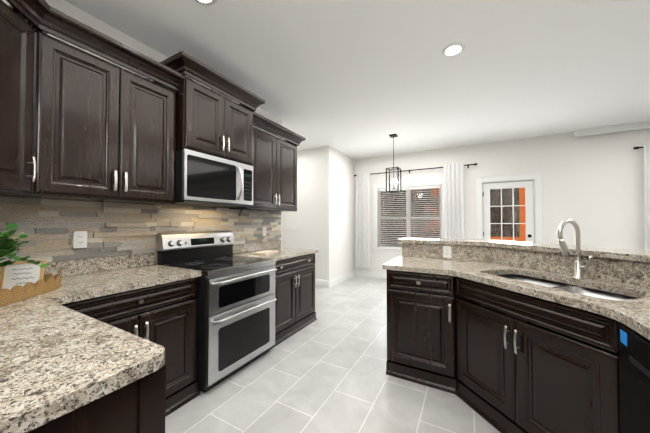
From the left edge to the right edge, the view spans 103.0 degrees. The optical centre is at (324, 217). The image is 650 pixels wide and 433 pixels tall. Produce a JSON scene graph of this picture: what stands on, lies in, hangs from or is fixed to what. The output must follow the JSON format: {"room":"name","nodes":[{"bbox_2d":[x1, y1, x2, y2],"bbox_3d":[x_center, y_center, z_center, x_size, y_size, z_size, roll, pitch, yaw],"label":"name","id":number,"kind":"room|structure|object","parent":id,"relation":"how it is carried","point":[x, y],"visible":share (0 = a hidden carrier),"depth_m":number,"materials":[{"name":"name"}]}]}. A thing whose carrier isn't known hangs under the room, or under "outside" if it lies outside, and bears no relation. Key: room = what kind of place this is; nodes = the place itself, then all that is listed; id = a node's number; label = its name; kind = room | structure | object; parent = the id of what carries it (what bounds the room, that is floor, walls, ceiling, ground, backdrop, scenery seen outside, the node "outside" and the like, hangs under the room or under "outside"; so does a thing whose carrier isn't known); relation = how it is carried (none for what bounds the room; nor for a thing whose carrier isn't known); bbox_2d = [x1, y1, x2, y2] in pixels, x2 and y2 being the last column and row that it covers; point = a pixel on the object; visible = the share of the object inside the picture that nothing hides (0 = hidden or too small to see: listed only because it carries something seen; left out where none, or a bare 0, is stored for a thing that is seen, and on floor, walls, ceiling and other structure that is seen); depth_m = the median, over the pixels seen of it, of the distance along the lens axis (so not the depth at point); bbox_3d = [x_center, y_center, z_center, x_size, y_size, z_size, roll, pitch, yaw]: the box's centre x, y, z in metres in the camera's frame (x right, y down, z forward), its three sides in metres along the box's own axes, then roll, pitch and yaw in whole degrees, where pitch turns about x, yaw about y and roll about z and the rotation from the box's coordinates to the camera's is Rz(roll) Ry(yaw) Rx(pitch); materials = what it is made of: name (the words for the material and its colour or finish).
{"room":"kitchen","nodes":[
{"label":"kitchen","id":0,"kind":"room"},
{"bbox_2d":[2,0,281,264],"bbox_3d":[-1.504,-0.074,2.350,0.120,2.790,3.365,-1,-1,29],"label":"wall","id":1,"kind":"structure","parent":0,"point":[73,11],"depth_m":2.00,"materials":[{"name":"white paint"}]},
{"bbox_2d":[0,0,49,196],"bbox_3d":[-1.673,-0.646,1.117,0.779,1.030,0.779,-1,-1,29],"label":"upper cabinet","id":2,"kind":"object","parent":1,"relation":"attached to","point":[16,76],"visible":0.98,"depth_m":1.31,"materials":[{"name":"brown wood"}]},
{"bbox_2d":[9,4,191,204],"bbox_3d":[-1.502,-0.634,1.816,0.400,1.030,0.942,-1,-1,29],"label":"upper cabinet","id":3,"kind":"object","parent":1,"relation":"attached to","point":[103,131],"visible":0.92,"depth_m":1.65,"materials":[{"name":"brown wood"}]},
{"bbox_2d":[0,197,281,262],"bbox_3d":[-1.407,0.135,2.359,0.030,0.511,3.179,-1,-1,29],"label":"backsplash","id":4,"kind":"structure","parent":1,"relation":"attached to","point":[97,219],"depth_m":1.96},
{"bbox_2d":[73,231,86,247],"bbox_3d":[-1.694,0.151,1.792,0.010,0.116,0.072,-1,-1,29],"label":"electrical outlet","id":5,"kind":"object","parent":4,"relation":"attached to","point":[79,239],"visible":1,"depth_m":1.79,"materials":[{"name":"white plastic"}]},
{"bbox_2d":[262,227,265,235],"bbox_3d":[-0.798,0.179,3.410,0.010,0.116,0.072,-1,-1,29],"label":"electrical outlet","id":6,"kind":"object","parent":4,"relation":"attached to","point":[263,231],"visible":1,"depth_m":3.40,"materials":[{"name":"white plastic"}]},
{"bbox_2d":[154,51,264,165],"bbox_3d":[-1.081,-0.909,2.487,0.493,0.710,0.924,-1,-1,29],"label":"upper cabinet","id":7,"kind":"object","parent":1,"relation":"attached to","point":[211,122],"visible":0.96,"depth_m":2.28,"materials":[{"name":"brown wood"}]},
{"bbox_2d":[172,149,252,207],"bbox_3d":[-1.075,-0.333,2.475,0.428,0.430,0.758,-1,-1,29],"label":"microwave","id":8,"kind":"object","parent":7,"relation":"attached to","point":[203,179],"visible":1,"depth_m":2.29,"materials":[{"name":"grey metal"}]},
{"bbox_2d":[229,109,305,211],"bbox_3d":[-0.709,-0.609,3.248,0.400,1.030,1.075,-1,-1,29],"label":"upper cabinet","id":9,"kind":"object","parent":1,"relation":"attached to","point":[274,173],"visible":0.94,"depth_m":3.14,"materials":[{"name":"brown wood"}]},
{"bbox_2d":[282,146,331,279],"bbox_3d":[-0.643,-0.020,5.556,1.720,2.790,0.120,-1,-1,29],"label":"wall","id":10,"kind":"structure","parent":0,"point":[310,219],"depth_m":5.22,"materials":[{"name":"white paint"}]},
{"bbox_2d":[315,279,328,287],"bbox_3d":[-0.364,1.301,5.303,0.990,0.140,0.014,-1,-1,29],"label":"baseboard","id":11,"kind":"structure","parent":10,"relation":"attached to","point":[318,282],"depth_m":5.13,"materials":[{"name":"white wood"}]},
{"bbox_2d":[165,276,499,432],"bbox_3d":[2.488,1.341,1.773,10.840,0.060,6.265,-1,-1,29],"label":"floor","id":12,"kind":"structure","parent":0,"point":[325,372],"depth_m":1.96,"materials":[{"name":"tile"}]},
{"bbox_2d":[27,365,165,432],"bbox_3d":[-1.052,0.855,0.701,1.028,0.875,0.694,-1,-1,29],"label":"base cabinet","id":13,"kind":"object","parent":12,"relation":"on","point":[137,406],"visible":0.42,"depth_m":0.65,"materials":[{"name":"black wood"}]},
{"bbox_2d":[0,252,201,432],"bbox_3d":[-1.123,0.352,1.199,1.646,0.143,1.485,-1,-1,29],"label":"countertop","id":14,"kind":"structure","parent":13,"relation":"on","point":[57,359],"depth_m":0.76,"materials":[{"name":"stone"}]},
{"bbox_2d":[0,273,61,306],"bbox_3d":[-1.496,0.344,1.107,0.212,0.074,0.712,0,-1,-11],"label":"rattan tray","id":15,"kind":"object","parent":14,"relation":"on","point":[49,282],"visible":0.77,"depth_m":1.24,"materials":[{"name":"wicker"}]},
{"bbox_2d":[0,260,44,289],"bbox_3d":[-1.555,0.299,1.339,0.150,0.154,0.096,1,-1,-32],"label":"sign frame","id":16,"kind":"object","parent":15,"relation":"on","point":[20,273],"visible":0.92,"depth_m":1.32,"materials":[{"name":"brown wood"}]},
{"bbox_2d":[0,223,49,268],"bbox_3d":[-1.499,0.197,1.076,0.404,0.351,0.406,-1,-1,29],"label":"plant","id":17,"kind":"object","parent":15,"relation":"on","point":[6,243],"visible":1,"depth_m":1.15,"materials":[{"name":"green plant"}]},
{"bbox_2d":[61,277,199,416],"bbox_3d":[-1.387,0.872,1.720,0.639,0.875,0.810,-1,-1,29],"label":"base cabinet","id":18,"kind":"object","parent":12,"relation":"on","point":[165,315],"visible":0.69,"depth_m":1.74,"materials":[{"name":"brown wood"}]},
{"bbox_2d":[157,230,276,392],"bbox_3d":[-0.937,0.726,2.380,0.746,1.190,0.760,-1,-1,29],"label":"range","id":19,"kind":"object","parent":12,"relation":"on","point":[237,299],"visible":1,"depth_m":2.21,"materials":[{"name":"grey metal"}]},
{"bbox_2d":[271,253,316,348],"bbox_3d":[-0.592,0.897,3.155,0.639,0.875,0.920,-1,-1,29],"label":"base cabinet","id":20,"kind":"object","parent":12,"relation":"on","point":[295,312],"visible":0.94,"depth_m":2.98,"materials":[{"name":"brown wood"}]},
{"bbox_2d":[231,240,317,260],"bbox_3d":[-0.599,0.386,3.182,0.641,0.143,0.949,-1,-1,29],"label":"countertop","id":21,"kind":"structure","parent":20,"relation":"on","point":[247,249],"depth_m":3.17,"materials":[{"name":"stone"}]},
{"bbox_2d":[251,250,278,254],"bbox_3d":[-0.703,0.406,3.045,0.200,0.018,0.300,0,-1,19],"label":"folded towel","id":22,"kind":"object","parent":21,"relation":"on","point":[265,252],"visible":1,"depth_m":2.94,"materials":[{"name":"fabric"}]},
{"bbox_2d":[386,270,455,393],"bbox_3d":[0.891,0.883,2.320,0.533,0.875,0.639,-1,-1,29],"label":"base cabinet","id":23,"kind":"object","parent":12,"relation":"on","point":[420,329],"visible":0.96,"depth_m":2.06,"materials":[{"name":"brown wood"}]},
{"bbox_2d":[454,276,619,432],"bbox_3d":[1.375,0.870,1.604,0.639,0.875,0.946,0,-1,-16],"label":"base cabinet","id":24,"kind":"object","parent":12,"relation":"on","point":[549,367],"visible":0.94,"depth_m":1.42,"materials":[{"name":"brown wood"}]},
{"bbox_2d":[383,256,602,308],"bbox_3d":[1.015,0.417,1.966,1.170,0.040,1.227,-1,-1,29],"label":"countertop","id":25,"kind":"structure","parent":24,"relation":"on","point":[483,272],"depth_m":1.91,"materials":[{"name":"stone"}]},
{"bbox_2d":[557,219,591,278],"bbox_3d":[1.576,0.198,1.633,0.205,0.384,0.107,0,-1,-16],"label":"faucet","id":26,"kind":"object","parent":25,"relation":"on","point":[579,267],"visible":0.98,"depth_m":1.66,"materials":[{"name":"silver metal"}]},
{"bbox_2d":[563,274,649,339],"bbox_3d":[1.576,0.403,1.141,0.732,0.040,2.127,-1,-1,29],"label":"countertop","id":27,"kind":"structure","parent":24,"relation":"on","point":[634,314],"depth_m":1.16,"materials":[{"name":"stone"}]},
{"bbox_2d":[481,274,637,321],"bbox_3d":[1.408,0.541,1.604,0.451,0.215,0.834,0,-1,-16],"label":"sink","id":28,"kind":"object","parent":27,"relation":"in","point":[580,290],"visible":0.06,"depth_m":1.63,"materials":[{"name":"silver metal"}]},
{"bbox_2d":[616,322,649,432],"bbox_3d":[1.327,0.858,0.660,0.605,0.868,0.596,-1,-1,29],"label":"dishwasher","id":29,"kind":"object","parent":12,"relation":"on","point":[633,348],"visible":0.83,"depth_m":0.97,"materials":[{"name":"black metal"}]},
{"bbox_2d":[332,148,354,278],"bbox_3d":[0.372,-0.017,5.738,0.120,2.790,1.180,-1,-1,29],"label":"wall","id":30,"kind":"structure","parent":0,"point":[343,232],"depth_m":5.65,"materials":[{"name":"white paint"}]},
{"bbox_2d":[329,270,354,287],"bbox_3d":[0.393,1.307,5.613,0.014,0.140,1.290,-1,-1,29],"label":"baseboard","id":31,"kind":"structure","parent":30,"relation":"attached to","point":[337,280],"depth_m":5.53,"materials":[{"name":"white wood"}]},
{"bbox_2d":[64,0,649,159],"bbox_3d":[2.488,-1.509,1.822,10.840,0.060,6.265,-1,-1,29],"label":"ceiling","id":32,"kind":"structure","parent":0,"point":[357,79],"depth_m":2.42,"materials":[{"name":"white paint"}]},
{"bbox_2d":[195,0,216,5],"bbox_3d":[-0.810,-1.475,1.707,0.188,0.010,0.188,-1,-1,29],"label":"recessed light","id":33,"kind":"object","parent":32,"relation":"in","point":[208,2],"visible":1,"depth_m":1.77,"materials":[{"name":"white"}]},
{"bbox_2d":[386,134,400,192],"bbox_3d":[1.187,-0.938,4.479,0.218,0.990,0.208,-1,-1,29],"label":"pendant light","id":34,"kind":"object","parent":32,"relation":"hanging from","point":[398,169],"visible":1,"depth_m":4.46,"materials":[{"name":"black metal"}]},
{"bbox_2d":[441,42,464,56],"bbox_3d":[1.120,-1.466,2.261,0.188,0.010,0.188,-1,-1,29],"label":"recessed light","id":35,"kind":"object","parent":32,"relation":"in","point":[453,49],"visible":1,"depth_m":2.25,"materials":[{"name":"white"}]},
{"bbox_2d":[354,128,649,272],"bbox_3d":[4.624,-0.044,4.127,9.120,2.790,0.120,-1,-1,29],"label":"wall","id":36,"kind":"structure","parent":0,"point":[593,187],"depth_m":4.38,"materials":[{"name":"white paint"}]},
{"bbox_2d":[355,270,386,278],"bbox_3d":[1.810,1.306,5.586,2.520,0.140,0.014,-1,-1,29],"label":"baseboard","id":37,"kind":"structure","parent":36,"relation":"attached to","point":[381,275],"depth_m":5.99,"materials":[{"name":"white wood"}]},
{"bbox_2d":[373,179,442,253],"bbox_3d":[1.787,0.007,5.599,1.560,1.568,0.049,-1,-1,29],"label":"window frame","id":38,"kind":"structure","parent":36,"relation":"in","point":[403,184],"depth_m":5.79,"materials":[{"name":"white wood"}]},
{"bbox_2d":[378,185,440,247],"bbox_3d":[1.813,0.001,5.645,1.326,1.343,0.048,-1,-1,29],"label":"window blinds","id":39,"kind":"object","parent":38,"relation":"attached to","point":[416,187],"visible":0.75,"depth_m":5.68,"materials":[{"name":"white plastic"}]},
{"bbox_2d":[378,185,441,246],"bbox_3d":[1.837,0.003,5.689,1.346,1.346,0.045,-1,-1,29],"label":"window","id":40,"kind":"structure","parent":36,"relation":"in","point":[408,217],"depth_m":5.67,"materials":[{"name":"white"}]},
{"bbox_2d":[354,163,476,175],"bbox_3d":[1.813,-1.000,5.575,2.535,0.071,0.095,-1,-1,29],"label":"curtain rod","id":41,"kind":"object","parent":36,"relation":"attached to","point":[467,165],"visible":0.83,"depth_m":5.44,"materials":[{"name":"black metal"}]},
{"bbox_2d":[356,173,370,267],"bbox_3d":[0.891,0.053,5.992,0.374,2.180,0.059,-1,-1,29],"label":"curtain","id":42,"kind":"object","parent":41,"relation":"hanging from","point":[363,234],"visible":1,"depth_m":6.00,"materials":[{"name":"white fabric"}]},
{"bbox_2d":[443,163,464,238],"bbox_3d":[2.531,0.037,5.084,0.407,2.180,0.066,-1,-1,29],"label":"curtain","id":43,"kind":"object","parent":41,"relation":"hanging from","point":[453,204],"visible":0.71,"depth_m":5.09,"materials":[{"name":"white fabric"}]},
{"bbox_2d":[483,180,533,241],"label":"door","id":44,"kind":"structure","parent":36,"relation":"in","point":[528,186],"depth_m":4.77,"materials":[{"name":"white wood"}]},
{"bbox_2d":[476,172,542,242],"bbox_3d":[3.384,0.286,4.793,1.014,2.153,0.144,-1,-1,29],"label":"door frame","id":45,"kind":"structure","parent":36,"relation":"attached to","point":[536,178],"depth_m":4.65,"materials":[{"name":"white wood"}]},
{"bbox_2d":[572,121,649,136],"bbox_3d":[6.338,-1.404,3.069,5.065,0.107,0.110,-1,-1,29],"label":"crown molding","id":46,"kind":"structure","parent":36,"relation":"attached to","point":[615,128],"depth_m":4.03,"materials":[{"name":"white"}]},
{"bbox_3d":[1.459,0.783,1.906,1.929,1.060,1.136,-1,-1,29],"label":"wall","id":47,"kind":"structure","parent":0,"visible":0},
{"bbox_2d":[397,238,649,261],"bbox_3d":[1.579,0.234,1.961,2.194,0.036,1.370,-1,-1,29],"label":"countertop","id":48,"kind":"structure","parent":47,"relation":"on","point":[626,254],"depth_m":1.97,"materials":[{"name":"stone"}]},
{"bbox_2d":[402,243,649,287],"bbox_3d":[1.371,0.324,1.885,1.804,0.142,1.020,-1,-1,29],"label":"backsplash","id":49,"kind":"structure","parent":47,"relation":"attached to","point":[632,273],"depth_m":1.93,"materials":[{"name":"beige stone"}]},
{"bbox_2d":[443,246,450,257],"bbox_3d":[1.198,0.334,2.536,0.072,0.116,0.010,-1,-1,29],"label":"electrical outlet","id":50,"kind":"object","parent":49,"relation":"attached to","point":[446,251],"visible":1,"depth_m":2.53,"materials":[{"name":"white plastic"}]},
{"label":"outside","id":51,"kind":"structure","parent":0,"visible":0},
{"bbox_2d":[381,188,519,245],"bbox_3d":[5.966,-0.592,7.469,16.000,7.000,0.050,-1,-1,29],"label":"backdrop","id":52,"kind":"structure","parent":51,"point":[420,223],"depth_m":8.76,"materials":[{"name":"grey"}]},
{"bbox_3d":[5.547,-1.055,3.509,1.900,0.071,0.095,-1,-1,29],"label":"curtain rod","id":53,"kind":"object","parent":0,"visible":0},
{"bbox_2d":[643,144,649,250],"bbox_3d":[4.916,0.005,3.766,0.396,2.200,0.057,-1,-1,29],"label":"curtain","id":54,"kind":"object","parent":53,"relation":"hanging from","point":[647,190],"visible":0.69,"depth_m":3.85,"materials":[{"name":"white fabric"}]},
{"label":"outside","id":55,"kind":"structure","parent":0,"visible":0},
{"bbox_2d":[491,188,525,241],"bbox_3d":[4.028,0.116,5.609,2.800,2.680,1.860,-1,-1,29],"label":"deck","id":56,"kind":"object","parent":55,"point":[522,215],"depth_m":5.10,"materials":[{"name":"orange wood"}]}
]}

